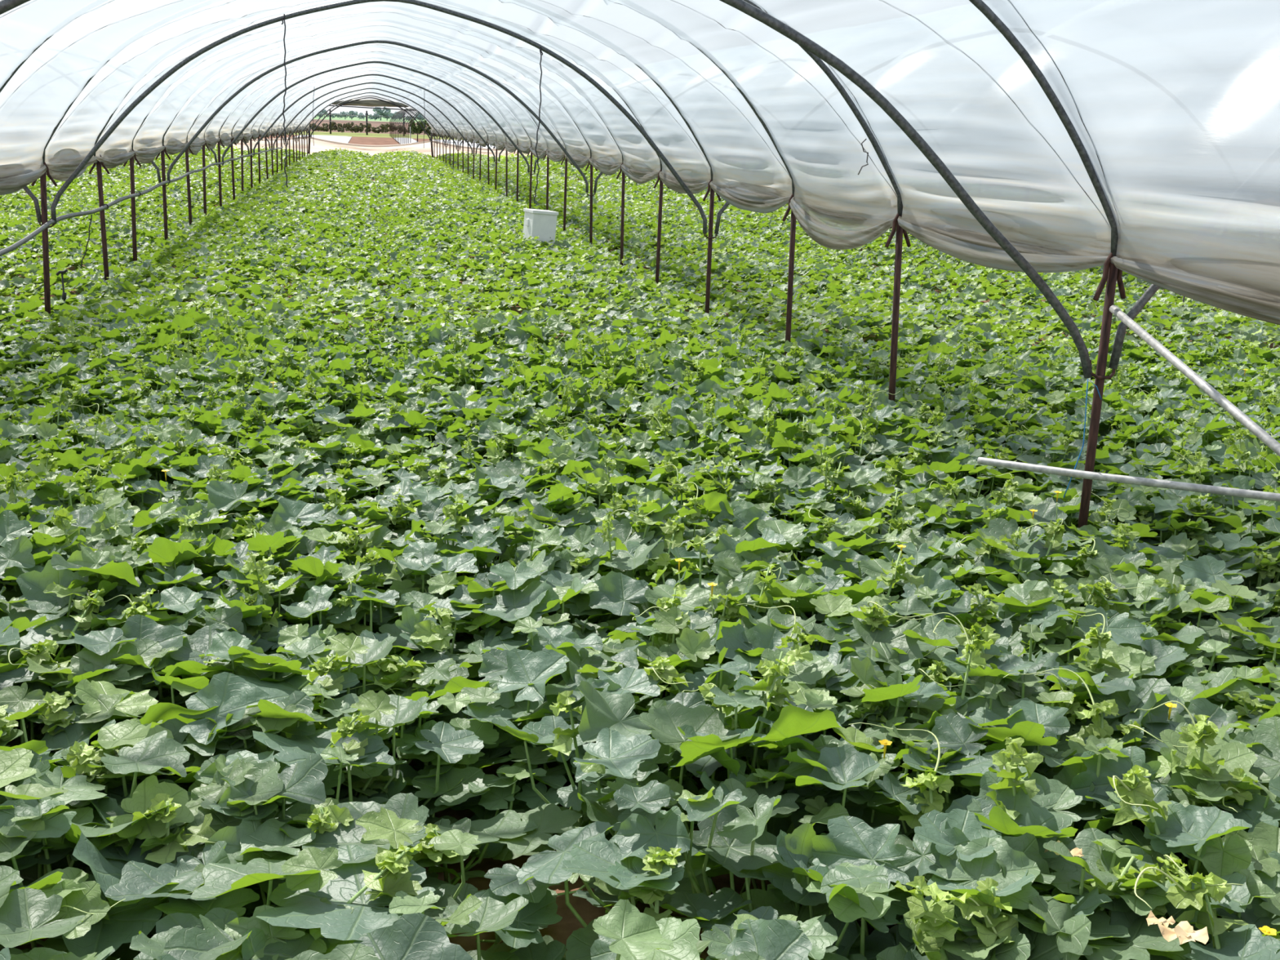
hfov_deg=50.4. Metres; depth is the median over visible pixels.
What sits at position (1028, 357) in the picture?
plant
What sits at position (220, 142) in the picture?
support post
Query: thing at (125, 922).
plant
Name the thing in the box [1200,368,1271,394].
plant
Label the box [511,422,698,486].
plant
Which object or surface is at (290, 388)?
plant
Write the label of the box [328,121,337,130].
shrub
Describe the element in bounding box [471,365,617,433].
plant
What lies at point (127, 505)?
plant
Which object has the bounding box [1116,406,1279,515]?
plant
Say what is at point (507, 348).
plant
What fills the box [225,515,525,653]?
plant
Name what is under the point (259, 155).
support post
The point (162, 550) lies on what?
plant
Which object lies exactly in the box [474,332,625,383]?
plant
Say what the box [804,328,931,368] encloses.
plant
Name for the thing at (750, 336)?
plant
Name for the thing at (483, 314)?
plant
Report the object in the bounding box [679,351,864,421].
plant
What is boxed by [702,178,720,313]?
support post
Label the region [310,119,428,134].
ground ploughed
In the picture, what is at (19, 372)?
plant
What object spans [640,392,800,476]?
plant
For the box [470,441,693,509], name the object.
plant
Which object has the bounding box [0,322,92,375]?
plant
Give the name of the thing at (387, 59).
rope
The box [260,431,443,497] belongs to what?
plant
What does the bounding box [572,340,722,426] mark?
plant
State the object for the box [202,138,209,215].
support post
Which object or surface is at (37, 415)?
plant
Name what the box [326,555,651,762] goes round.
plant
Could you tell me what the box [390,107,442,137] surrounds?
frame
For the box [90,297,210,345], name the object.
plant
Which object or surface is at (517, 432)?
plant
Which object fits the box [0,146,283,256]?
rail
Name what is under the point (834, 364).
plant
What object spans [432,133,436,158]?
support post
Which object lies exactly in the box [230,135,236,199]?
support post
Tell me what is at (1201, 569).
plant
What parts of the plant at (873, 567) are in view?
stem, shoot stem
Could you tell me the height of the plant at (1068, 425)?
0.618 m
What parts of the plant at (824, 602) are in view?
shoot stem, shoot stem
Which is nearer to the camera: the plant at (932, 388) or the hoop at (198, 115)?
the plant at (932, 388)
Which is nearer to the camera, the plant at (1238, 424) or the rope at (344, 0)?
the plant at (1238, 424)
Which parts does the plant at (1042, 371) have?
stem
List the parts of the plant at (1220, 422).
stem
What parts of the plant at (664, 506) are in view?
shoot stem, shoot stem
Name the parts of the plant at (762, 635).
shoot stem, shoot stem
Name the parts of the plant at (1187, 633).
shoot stem, shoot stem, stem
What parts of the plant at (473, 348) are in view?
stem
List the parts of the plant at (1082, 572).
yellow flower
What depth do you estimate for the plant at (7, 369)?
9.80 m
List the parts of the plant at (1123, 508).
stem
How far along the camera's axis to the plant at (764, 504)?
6.77 m
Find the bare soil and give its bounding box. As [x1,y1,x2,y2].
[257,134,436,145]
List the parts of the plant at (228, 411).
shoot stem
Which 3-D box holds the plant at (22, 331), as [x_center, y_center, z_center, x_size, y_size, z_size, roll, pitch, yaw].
[-5.360,-1.040,11.201,1.193,0.437,1.223,4,15,7]
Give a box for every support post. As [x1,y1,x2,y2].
[31,162,57,313]
[88,155,110,280]
[123,149,141,262]
[155,144,171,239]
[185,141,193,225]
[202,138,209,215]
[215,137,224,206]
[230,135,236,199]
[237,137,246,191]
[249,135,255,187]
[254,132,262,183]
[262,134,269,179]
[269,133,275,175]
[275,132,279,173]
[280,129,284,170]
[284,128,288,168]
[286,128,291,165]
[292,128,295,164]
[293,130,298,162]
[298,129,301,159]
[299,131,302,157]
[302,129,306,155]
[304,128,308,155]
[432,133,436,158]
[435,134,439,159]
[437,134,439,159]
[442,136,444,161]
[444,134,447,163]
[447,133,450,165]
[452,136,453,168]
[455,134,458,171]
[460,136,465,172]
[465,136,468,173]
[471,137,475,178]
[477,138,481,181]
[484,140,491,185]
[493,140,499,190]
[502,142,507,196]
[513,143,521,201]
[527,146,534,208]
[542,150,549,210]
[560,153,572,231]
[585,156,597,244]
[616,162,629,266]
[653,169,669,283]
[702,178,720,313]
[782,193,795,355]
[884,213,911,408]
[1077,252,1125,528]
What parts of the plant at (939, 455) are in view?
shoot stem, stem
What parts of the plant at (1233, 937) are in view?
stem, shoot stem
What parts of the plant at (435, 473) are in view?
shoot stem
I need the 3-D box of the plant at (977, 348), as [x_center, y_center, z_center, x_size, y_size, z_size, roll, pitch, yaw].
[2.687,-0.869,11.341,1.025,0.559,1.109,-6,17,-27]
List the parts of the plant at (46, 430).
shoot stem, stem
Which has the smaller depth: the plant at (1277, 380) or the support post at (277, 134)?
the plant at (1277, 380)
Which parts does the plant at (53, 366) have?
stem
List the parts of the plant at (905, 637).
shoot stem, stem, shoot stem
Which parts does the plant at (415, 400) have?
stem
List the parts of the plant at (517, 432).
shoot stem, stem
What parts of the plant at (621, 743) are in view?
shoot stem, stem, yellow flower, shoot stem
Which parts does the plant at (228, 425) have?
stem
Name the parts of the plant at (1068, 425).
shoot stem, stem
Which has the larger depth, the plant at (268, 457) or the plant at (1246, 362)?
the plant at (1246, 362)
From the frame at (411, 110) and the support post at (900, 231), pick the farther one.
the frame at (411, 110)
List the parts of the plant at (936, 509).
stem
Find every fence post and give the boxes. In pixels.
[328,109,331,133]
[365,111,368,134]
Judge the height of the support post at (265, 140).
1.744 m
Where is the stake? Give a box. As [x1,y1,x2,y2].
[55,268,67,301]
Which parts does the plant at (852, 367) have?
stem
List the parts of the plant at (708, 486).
shoot stem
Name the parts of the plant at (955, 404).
shoot stem, stem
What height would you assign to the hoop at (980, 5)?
1.888 m
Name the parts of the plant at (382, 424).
stem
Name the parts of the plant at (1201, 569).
stem, shoot stem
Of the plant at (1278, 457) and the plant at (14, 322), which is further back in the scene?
the plant at (14, 322)
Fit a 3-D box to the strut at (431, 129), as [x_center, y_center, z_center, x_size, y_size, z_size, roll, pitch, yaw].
[-10.964,-17.581,71.708,0.144,1.759,0.207,-9,18,-37]
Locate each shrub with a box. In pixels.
[311,123,319,131]
[319,123,328,131]
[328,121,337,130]
[336,123,346,132]
[345,122,355,132]
[353,123,364,133]
[363,123,371,133]
[371,125,380,133]
[379,123,389,133]
[398,124,407,133]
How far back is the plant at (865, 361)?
10.86 m
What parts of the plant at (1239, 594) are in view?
stem, shoot stem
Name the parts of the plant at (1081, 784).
shoot stem, stem, yellow flower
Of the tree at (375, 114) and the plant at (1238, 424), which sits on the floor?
the plant at (1238, 424)
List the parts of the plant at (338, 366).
stem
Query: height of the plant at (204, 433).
0.493 m
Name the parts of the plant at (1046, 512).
stem, shoot stem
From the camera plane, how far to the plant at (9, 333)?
11.19 m
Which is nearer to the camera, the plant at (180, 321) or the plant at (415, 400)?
the plant at (415, 400)
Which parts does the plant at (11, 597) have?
stem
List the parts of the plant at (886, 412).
stem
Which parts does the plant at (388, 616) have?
shoot stem, shoot stem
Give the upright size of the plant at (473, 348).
0.642 m
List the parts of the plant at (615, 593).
stem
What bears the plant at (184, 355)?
on the floor
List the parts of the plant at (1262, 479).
stem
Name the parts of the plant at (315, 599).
shoot stem, stem, shoot stem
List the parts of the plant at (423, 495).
stem, shoot stem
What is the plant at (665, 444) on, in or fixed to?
on the floor
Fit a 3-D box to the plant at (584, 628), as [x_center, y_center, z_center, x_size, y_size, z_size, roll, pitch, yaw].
[-0.314,0.525,5.660,1.413,0.546,1.399,-11,19,-40]
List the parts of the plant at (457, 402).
stem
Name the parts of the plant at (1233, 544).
stem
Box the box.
[522,208,558,260]
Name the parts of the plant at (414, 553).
stem, shoot stem, shoot stem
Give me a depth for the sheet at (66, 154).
16.16 m
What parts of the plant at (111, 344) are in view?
stem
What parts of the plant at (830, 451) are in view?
stem, shoot stem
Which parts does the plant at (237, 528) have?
yellow flower, stem, shoot stem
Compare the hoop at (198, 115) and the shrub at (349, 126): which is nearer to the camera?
the hoop at (198, 115)
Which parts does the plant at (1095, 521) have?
shoot stem, stem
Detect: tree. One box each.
[318,109,328,117]
[339,111,350,119]
[345,110,358,119]
[355,114,363,119]
[369,106,391,119]
[369,113,380,119]
[381,112,394,120]
[415,112,424,121]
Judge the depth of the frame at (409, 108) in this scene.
157.42 m
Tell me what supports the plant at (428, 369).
on the floor
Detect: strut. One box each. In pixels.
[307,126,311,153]
[430,128,433,156]
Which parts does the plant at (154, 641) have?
shoot stem, stem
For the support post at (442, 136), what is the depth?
61.51 m
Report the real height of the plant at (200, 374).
0.614 m
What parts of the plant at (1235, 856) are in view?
stem, yellow flower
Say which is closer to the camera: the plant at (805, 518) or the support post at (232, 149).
the plant at (805, 518)
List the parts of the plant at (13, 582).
stem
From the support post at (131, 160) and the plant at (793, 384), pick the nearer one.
the plant at (793, 384)
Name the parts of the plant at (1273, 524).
stem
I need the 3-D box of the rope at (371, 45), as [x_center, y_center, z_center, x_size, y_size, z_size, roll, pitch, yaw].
[-4.572,-6.769,23.896,6.800,1.678,0.112,4,15,9]
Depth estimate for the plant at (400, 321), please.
11.93 m
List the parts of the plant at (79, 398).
shoot stem, stem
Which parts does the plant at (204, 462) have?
stem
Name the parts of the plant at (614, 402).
stem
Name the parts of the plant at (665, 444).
stem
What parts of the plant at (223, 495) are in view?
shoot stem, stem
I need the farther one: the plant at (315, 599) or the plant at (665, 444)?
the plant at (665, 444)
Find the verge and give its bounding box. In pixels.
[288,131,457,139]
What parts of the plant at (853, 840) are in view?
shoot stem, shoot stem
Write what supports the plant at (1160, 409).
on the floor
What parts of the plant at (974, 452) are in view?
stem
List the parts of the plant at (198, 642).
shoot stem, stem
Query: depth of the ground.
791.77 m
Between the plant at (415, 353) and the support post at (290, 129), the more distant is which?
the support post at (290, 129)
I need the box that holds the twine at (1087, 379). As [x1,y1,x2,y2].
[1062,378,1101,497]
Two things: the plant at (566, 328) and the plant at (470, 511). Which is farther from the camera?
the plant at (566, 328)
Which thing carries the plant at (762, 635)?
on the floor
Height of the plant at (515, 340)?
0.610 m
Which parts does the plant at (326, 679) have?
stem, shoot stem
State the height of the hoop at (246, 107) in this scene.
1.888 m
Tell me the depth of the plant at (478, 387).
9.55 m
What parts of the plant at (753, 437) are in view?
shoot stem, stem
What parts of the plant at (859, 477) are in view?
shoot stem, stem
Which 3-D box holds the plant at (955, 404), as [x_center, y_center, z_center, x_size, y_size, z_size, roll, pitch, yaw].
[2.181,-0.343,9.107,0.979,0.641,1.019,-3,15,-19]
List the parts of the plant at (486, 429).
stem, shoot stem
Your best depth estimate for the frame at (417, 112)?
98.98 m
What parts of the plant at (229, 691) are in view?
stem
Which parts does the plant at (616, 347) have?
stem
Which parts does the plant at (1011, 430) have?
stem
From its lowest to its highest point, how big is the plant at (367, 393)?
0.487 m
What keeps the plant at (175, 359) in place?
on the floor
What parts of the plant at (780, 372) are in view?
shoot stem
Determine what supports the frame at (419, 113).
on the bare soil
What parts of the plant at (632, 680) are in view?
shoot stem, stem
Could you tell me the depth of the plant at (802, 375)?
10.04 m
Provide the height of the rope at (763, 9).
1.680 m
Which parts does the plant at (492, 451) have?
shoot stem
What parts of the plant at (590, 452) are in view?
stem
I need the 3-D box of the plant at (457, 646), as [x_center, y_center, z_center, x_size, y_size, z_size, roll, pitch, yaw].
[-0.869,0.597,5.657,1.241,0.357,1.207,4,15,7]
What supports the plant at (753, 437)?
on the floor
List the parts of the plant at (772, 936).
stem, shoot stem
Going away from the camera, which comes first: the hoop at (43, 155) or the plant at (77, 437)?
the plant at (77, 437)
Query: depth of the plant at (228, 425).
7.65 m
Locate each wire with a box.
[80,214,92,268]
[281,13,288,187]
[312,91,314,146]
[320,114,424,118]
[324,120,428,124]
[533,46,542,204]
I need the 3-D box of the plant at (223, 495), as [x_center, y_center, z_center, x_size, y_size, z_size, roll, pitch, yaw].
[-2.086,0.362,5.832,1.216,0.672,1.228,-12,20,-43]
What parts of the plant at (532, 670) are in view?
shoot stem, stem, shoot stem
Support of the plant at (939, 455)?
on the floor
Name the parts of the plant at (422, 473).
stem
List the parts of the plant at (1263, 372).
shoot stem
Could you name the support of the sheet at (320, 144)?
on the floor
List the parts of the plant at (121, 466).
shoot stem, stem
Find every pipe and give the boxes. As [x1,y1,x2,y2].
[328,105,416,111]
[977,457,1279,502]
[1109,305,1279,456]
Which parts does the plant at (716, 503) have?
shoot stem, stem, shoot stem, shoot stem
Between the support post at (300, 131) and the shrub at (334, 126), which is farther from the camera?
the shrub at (334, 126)
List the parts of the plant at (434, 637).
stem, shoot stem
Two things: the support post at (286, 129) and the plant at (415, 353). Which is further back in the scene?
the support post at (286, 129)
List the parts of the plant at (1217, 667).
shoot stem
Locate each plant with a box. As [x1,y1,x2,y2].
[0,296,21,343]
[0,315,29,345]
[0,318,103,361]
[0,322,59,356]
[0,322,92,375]
[0,323,58,355]
[0,346,122,413]
[0,349,88,374]
[0,351,156,417]
[0,371,62,404]
[0,371,180,439]
[0,385,158,457]
[0,391,64,439]
[0,393,45,439]
[0,427,133,519]
[0,435,42,471]
[0,440,168,515]
[0,462,79,546]
[0,463,205,597]
[0,497,155,613]
[0,498,216,660]
[0,579,73,618]
[0,582,130,729]
[0,582,218,764]
[0,586,396,845]
[0,616,274,949]
[0,630,430,938]
[0,702,426,959]
[0,792,474,959]
[0,865,251,959]
[2,333,162,373]
[4,389,92,441]
[4,584,247,751]
[8,411,53,457]
[8,480,292,599]
[11,314,133,389]
[13,470,60,517]
[14,443,273,540]
[19,419,185,479]
[32,378,204,431]
[35,309,106,342]
[35,337,203,420]
[35,403,208,504]
[39,509,355,684]
[40,725,567,959]
[49,322,195,358]
[49,560,399,700]
[57,302,187,344]
[71,403,248,472]
[84,423,324,530]
[86,349,201,409]
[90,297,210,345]
[92,362,288,435]
[93,623,524,819]
[95,323,235,395]
[98,402,295,511]
[101,307,238,354]
[106,384,274,472]
[109,497,400,626]
[117,305,252,359]
[121,328,261,395]
[122,469,341,586]
[132,447,399,572]
[157,381,319,466]
[170,349,297,406]
[174,297,283,344]
[178,377,328,442]
[180,326,302,378]
[184,517,502,653]
[186,708,673,942]
[190,316,336,353]
[190,413,389,531]
[191,359,355,466]
[197,333,346,406]
[201,311,308,353]
[202,476,422,580]
[224,396,416,484]
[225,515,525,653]
[230,573,576,759]
[231,343,364,409]
[240,316,370,351]
[242,460,431,530]
[249,352,407,443]
[251,320,366,385]
[254,440,431,511]
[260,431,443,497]
[261,328,404,407]
[267,377,454,460]
[280,651,653,861]
[302,318,409,373]
[314,320,421,355]
[315,557,515,682]
[319,358,441,429]
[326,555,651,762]
[332,458,506,528]
[339,422,485,488]
[340,498,521,595]
[345,382,506,457]
[346,372,453,406]
[348,333,422,400]
[348,370,491,452]
[356,458,598,564]
[365,335,474,371]
[366,491,661,634]
[373,523,711,652]
[374,346,514,413]
[375,318,469,352]
[377,340,500,380]
[383,600,815,835]
[395,456,693,573]
[400,331,542,394]
[400,411,540,484]
[403,307,512,385]
[416,390,607,466]
[426,307,555,361]
[427,335,528,391]
[428,426,599,500]
[429,375,546,425]
[438,349,591,432]
[459,309,595,350]
[466,513,880,713]
[466,917,599,959]
[469,387,635,467]
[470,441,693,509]
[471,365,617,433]
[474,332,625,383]
[474,354,640,433]
[484,211,977,583]
[484,466,740,590]
[488,380,648,458]
[491,619,916,915]
[499,333,649,382]
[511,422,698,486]
[516,726,1199,959]
[520,444,747,574]
[524,328,653,415]
[530,361,702,441]
[533,494,874,633]
[537,310,667,349]
[545,431,784,542]
[545,583,945,789]
[559,355,701,428]
[560,328,675,373]
[561,325,706,358]
[567,382,747,484]
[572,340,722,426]
[573,648,1077,957]
[600,414,796,507]
[602,325,731,353]
[602,380,747,444]
[608,377,786,449]
[617,846,997,959]
[619,354,772,420]
[619,482,863,578]
[626,333,742,390]
[631,527,973,693]
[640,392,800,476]
[640,458,874,560]
[649,507,919,604]
[654,373,820,475]
[655,334,774,360]
[657,603,1051,834]
[665,327,793,390]
[670,329,784,357]
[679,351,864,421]
[679,420,893,551]
[684,400,866,519]
[692,333,828,391]
[700,722,1279,959]
[705,853,1169,959]
[710,551,1105,780]
[722,462,978,570]
[723,462,955,560]
[734,360,870,403]
[735,389,902,472]
[735,416,962,533]
[737,333,826,370]
[748,356,871,417]
[755,349,811,370]
[759,355,866,385]
[764,380,925,470]
[775,345,926,387]
[777,327,872,368]
[777,378,906,416]
[780,527,1151,658]
[784,340,890,371]
[785,488,1079,627]
[791,373,899,429]
[795,656,1279,945]
[796,416,1014,507]
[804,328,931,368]
[807,400,976,479]
[813,397,966,482]
[816,357,988,432]
[816,612,1238,839]
[820,346,932,388]
[824,584,1275,742]
[835,377,975,414]
[852,481,1062,583]
[855,336,974,370]
[855,360,994,406]
[856,409,1052,495]
[856,466,1096,533]
[866,420,1069,509]
[868,328,983,368]
[878,513,1233,661]
[883,509,1191,613]
[884,354,1044,406]
[889,486,1164,577]
[897,377,1045,472]
[909,344,1037,407]
[911,343,1029,367]
[917,370,1063,444]
[936,665,1279,915]
[939,821,1279,959]
[945,333,1031,364]
[947,404,1133,478]
[951,382,1132,447]
[957,383,1111,479]
[973,570,1279,711]
[974,425,1149,501]
[976,352,1129,429]
[977,358,1109,414]
[977,431,1224,533]
[979,539,1279,664]
[993,338,1121,360]
[993,342,1119,391]
[995,416,1189,496]
[1004,462,1259,541]
[1005,339,1165,404]
[1007,610,1279,831]
[1010,491,1261,595]
[1016,397,1191,479]
[1027,342,1137,379]
[1027,765,1279,959]
[1029,374,1186,448]
[1036,519,1279,612]
[1040,332,1165,367]
[1041,348,1192,415]
[1044,387,1194,448]
[1080,360,1195,399]
[1080,496,1279,618]
[1080,551,1279,667]
[1094,442,1279,524]
[1098,404,1265,463]
[1101,444,1279,543]
[1106,362,1253,415]
[1107,736,1279,902]
[1111,386,1240,474]
[1113,328,1221,368]
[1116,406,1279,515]
[1121,348,1247,392]
[1123,368,1254,416]
[1132,484,1279,582]
[1140,616,1279,686]
[1145,337,1259,370]
[1145,610,1265,728]
[1157,374,1279,416]
[1158,350,1252,376]
[1163,414,1279,482]
[1164,358,1271,382]
[1173,380,1279,429]
[1173,402,1279,442]
[1175,661,1279,864]
[1186,531,1279,617]
[1188,417,1279,515]
[1195,336,1279,369]
[1200,357,1279,382]
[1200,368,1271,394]
[1200,427,1279,551]
[1201,456,1279,541]
[1201,487,1279,582]
[1221,367,1279,393]
[1222,364,1279,404]
[1240,389,1279,423]
[1247,397,1279,417]
[1252,457,1269,514]
[1256,347,1277,366]
[1263,404,1279,449]
[1264,440,1279,462]
[1270,372,1279,386]
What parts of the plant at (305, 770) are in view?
shoot stem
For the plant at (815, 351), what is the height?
0.529 m
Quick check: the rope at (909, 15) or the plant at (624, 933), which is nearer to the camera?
the plant at (624, 933)
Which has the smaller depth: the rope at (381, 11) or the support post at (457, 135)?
the rope at (381, 11)
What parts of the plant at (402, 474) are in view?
stem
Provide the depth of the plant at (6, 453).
6.99 m
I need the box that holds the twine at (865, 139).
[857,138,868,174]
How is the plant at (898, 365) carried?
on the floor
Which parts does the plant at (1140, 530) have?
shoot stem, stem, yellow flower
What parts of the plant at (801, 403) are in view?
stem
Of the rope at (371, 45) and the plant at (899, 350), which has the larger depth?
the rope at (371, 45)
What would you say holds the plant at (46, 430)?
on the floor
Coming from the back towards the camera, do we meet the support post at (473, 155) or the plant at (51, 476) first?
the support post at (473, 155)
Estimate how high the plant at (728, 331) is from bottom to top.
0.538 m
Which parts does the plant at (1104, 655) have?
shoot stem, stem, shoot stem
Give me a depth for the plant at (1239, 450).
7.31 m
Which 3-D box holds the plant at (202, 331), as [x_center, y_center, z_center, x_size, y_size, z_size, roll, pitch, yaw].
[-3.063,-0.896,10.605,0.991,0.622,0.963,0,15,-7]
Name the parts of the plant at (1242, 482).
stem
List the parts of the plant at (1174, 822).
stem, shoot stem, shoot stem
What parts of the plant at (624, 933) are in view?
stem, shoot stem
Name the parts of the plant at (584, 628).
stem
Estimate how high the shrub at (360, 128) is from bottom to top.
1.324 m
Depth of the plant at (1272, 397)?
9.41 m
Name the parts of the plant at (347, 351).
stem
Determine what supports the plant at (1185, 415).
on the floor
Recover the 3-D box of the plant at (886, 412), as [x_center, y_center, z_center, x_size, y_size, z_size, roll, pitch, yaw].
[1.083,-0.196,8.351,0.982,0.681,0.964,13,18,37]
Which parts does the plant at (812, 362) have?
stem, shoot stem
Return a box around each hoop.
[0,34,794,195]
[22,185,41,222]
[42,59,712,180]
[50,0,706,234]
[93,0,662,170]
[131,112,623,162]
[151,160,161,182]
[162,20,591,156]
[166,40,588,192]
[186,115,566,150]
[204,38,539,138]
[209,148,217,163]
[218,48,531,146]
[222,60,529,172]
[231,106,518,144]
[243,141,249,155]
[253,73,495,161]
[268,69,375,123]
[273,82,472,154]
[287,88,457,149]
[297,92,445,145]
[305,95,435,142]
[310,97,430,140]
[497,147,505,161]
[533,158,539,173]
[593,172,602,192]
[714,201,728,234]
[743,0,902,215]
[968,0,1118,256]
[1108,284,1159,368]
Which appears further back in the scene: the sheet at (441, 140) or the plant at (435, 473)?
the sheet at (441, 140)
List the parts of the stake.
rod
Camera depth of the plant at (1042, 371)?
10.13 m
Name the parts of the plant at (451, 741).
stem, shoot stem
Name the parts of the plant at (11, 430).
stem, shoot stem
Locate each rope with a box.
[3,2,786,165]
[13,1,701,145]
[14,0,897,196]
[58,0,647,133]
[102,11,600,133]
[109,0,696,146]
[141,25,546,127]
[177,36,506,117]
[186,25,613,142]
[192,44,537,126]
[208,51,526,132]
[221,51,542,136]
[230,57,506,120]
[234,58,519,124]
[235,44,560,137]
[257,71,484,129]
[266,71,491,128]
[763,8,891,170]
[909,14,1094,204]
[1024,22,1119,222]
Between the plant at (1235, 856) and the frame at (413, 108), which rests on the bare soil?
the frame at (413, 108)
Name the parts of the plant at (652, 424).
shoot stem, shoot stem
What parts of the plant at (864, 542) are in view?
stem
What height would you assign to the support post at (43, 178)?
1.745 m
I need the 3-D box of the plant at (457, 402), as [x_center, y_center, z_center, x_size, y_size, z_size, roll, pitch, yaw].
[-0.793,-0.250,8.534,1.186,0.558,1.165,4,15,7]
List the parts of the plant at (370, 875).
stem, shoot stem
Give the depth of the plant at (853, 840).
3.39 m
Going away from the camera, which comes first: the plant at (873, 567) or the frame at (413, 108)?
the plant at (873, 567)
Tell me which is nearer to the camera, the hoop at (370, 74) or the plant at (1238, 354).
the plant at (1238, 354)
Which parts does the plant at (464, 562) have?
shoot stem, stem, shoot stem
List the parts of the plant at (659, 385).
stem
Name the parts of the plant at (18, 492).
shoot stem, shoot stem, stem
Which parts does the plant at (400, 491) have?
shoot stem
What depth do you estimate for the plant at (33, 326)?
11.90 m
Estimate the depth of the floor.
4.06 m
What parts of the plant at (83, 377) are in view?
stem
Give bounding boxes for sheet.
[0,0,1279,324]
[0,125,309,195]
[222,136,308,152]
[294,134,351,142]
[309,137,431,155]
[332,98,408,106]
[394,137,417,143]
[432,129,1279,302]
[432,139,495,148]
[432,140,546,159]
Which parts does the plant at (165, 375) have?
stem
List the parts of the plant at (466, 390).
stem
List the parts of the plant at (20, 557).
shoot stem, stem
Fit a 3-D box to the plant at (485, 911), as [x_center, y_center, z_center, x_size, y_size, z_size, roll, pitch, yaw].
[-0.964,1.071,3.638,1.346,0.465,1.455,-8,18,-34]
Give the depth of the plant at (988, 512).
6.55 m
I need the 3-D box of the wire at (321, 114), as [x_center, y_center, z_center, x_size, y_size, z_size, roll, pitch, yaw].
[-32.718,-47.239,176.817,33.001,0.057,0.054,-1,15,-11]
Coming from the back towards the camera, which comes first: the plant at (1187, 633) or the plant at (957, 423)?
the plant at (957, 423)
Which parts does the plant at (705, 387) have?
shoot stem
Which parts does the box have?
lid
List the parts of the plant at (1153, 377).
stem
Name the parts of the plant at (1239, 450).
shoot stem, stem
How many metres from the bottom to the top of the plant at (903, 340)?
0.575 m
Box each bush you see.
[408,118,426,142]
[422,120,436,137]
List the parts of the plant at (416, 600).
stem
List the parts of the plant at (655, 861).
shoot stem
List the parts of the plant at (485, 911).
shoot stem, stem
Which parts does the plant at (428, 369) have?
shoot stem, stem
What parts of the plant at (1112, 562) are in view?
shoot stem, shoot stem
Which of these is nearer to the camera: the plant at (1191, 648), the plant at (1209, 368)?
the plant at (1191, 648)
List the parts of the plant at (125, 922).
shoot stem, stem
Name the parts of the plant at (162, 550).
shoot stem, stem, shoot stem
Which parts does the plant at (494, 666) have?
stem, shoot stem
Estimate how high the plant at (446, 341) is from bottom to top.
0.449 m
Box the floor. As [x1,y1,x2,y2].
[0,159,1279,959]
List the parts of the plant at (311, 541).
shoot stem, stem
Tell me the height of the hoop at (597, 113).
1.888 m
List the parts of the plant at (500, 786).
shoot stem, stem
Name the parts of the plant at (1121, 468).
shoot stem, stem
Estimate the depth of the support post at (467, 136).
46.32 m
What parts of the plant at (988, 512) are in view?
stem, shoot stem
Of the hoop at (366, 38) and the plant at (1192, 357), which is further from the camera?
the hoop at (366, 38)
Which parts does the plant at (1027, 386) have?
stem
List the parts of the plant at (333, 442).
stem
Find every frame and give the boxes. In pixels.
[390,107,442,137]
[391,107,409,137]
[391,107,444,138]
[395,107,412,141]
[395,108,460,142]
[397,108,413,142]
[398,108,467,145]
[400,110,472,146]
[401,110,477,146]
[403,111,482,147]
[405,111,417,143]
[407,111,494,148]
[409,112,419,142]
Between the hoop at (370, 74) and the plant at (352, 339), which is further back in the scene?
the hoop at (370, 74)
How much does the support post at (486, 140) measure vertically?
1.744 m
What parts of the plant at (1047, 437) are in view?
stem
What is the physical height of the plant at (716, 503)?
0.661 m
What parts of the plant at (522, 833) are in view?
shoot stem, stem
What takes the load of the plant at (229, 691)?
on the floor
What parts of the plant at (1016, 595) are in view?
yellow flower, stem, shoot stem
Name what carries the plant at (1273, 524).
on the floor
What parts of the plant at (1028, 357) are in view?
stem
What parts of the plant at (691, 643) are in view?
shoot stem, stem, shoot stem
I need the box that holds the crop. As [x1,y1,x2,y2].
[0,143,1279,364]
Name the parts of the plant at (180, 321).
stem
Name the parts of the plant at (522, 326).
stem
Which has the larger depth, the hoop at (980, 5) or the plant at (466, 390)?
the plant at (466, 390)
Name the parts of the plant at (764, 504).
stem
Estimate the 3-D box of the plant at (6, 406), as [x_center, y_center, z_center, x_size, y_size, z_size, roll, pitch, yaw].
[-4.259,-0.266,8.405,1.120,0.429,1.024,0,15,-6]
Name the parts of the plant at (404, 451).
stem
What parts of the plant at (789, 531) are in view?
shoot stem, stem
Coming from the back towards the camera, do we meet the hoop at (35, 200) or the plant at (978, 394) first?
the hoop at (35, 200)
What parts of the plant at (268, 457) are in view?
stem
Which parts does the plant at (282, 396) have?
stem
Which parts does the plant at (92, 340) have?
stem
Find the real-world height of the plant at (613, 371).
0.636 m
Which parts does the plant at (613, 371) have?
stem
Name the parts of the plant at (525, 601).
shoot stem, yellow flower, yellow flower, shoot stem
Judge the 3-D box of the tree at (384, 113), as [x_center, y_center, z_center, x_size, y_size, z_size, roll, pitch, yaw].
[-142.514,-201.051,746.075,12.020,7.681,8.743,-1,15,-11]
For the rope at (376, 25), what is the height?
1.680 m
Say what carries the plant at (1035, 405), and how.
on the floor
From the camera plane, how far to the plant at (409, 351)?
10.98 m
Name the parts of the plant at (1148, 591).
stem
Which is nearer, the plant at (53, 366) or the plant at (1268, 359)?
the plant at (53, 366)
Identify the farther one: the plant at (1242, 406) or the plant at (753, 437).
the plant at (1242, 406)
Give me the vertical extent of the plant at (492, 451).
0.513 m
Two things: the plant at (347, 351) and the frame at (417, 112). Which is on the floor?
the plant at (347, 351)

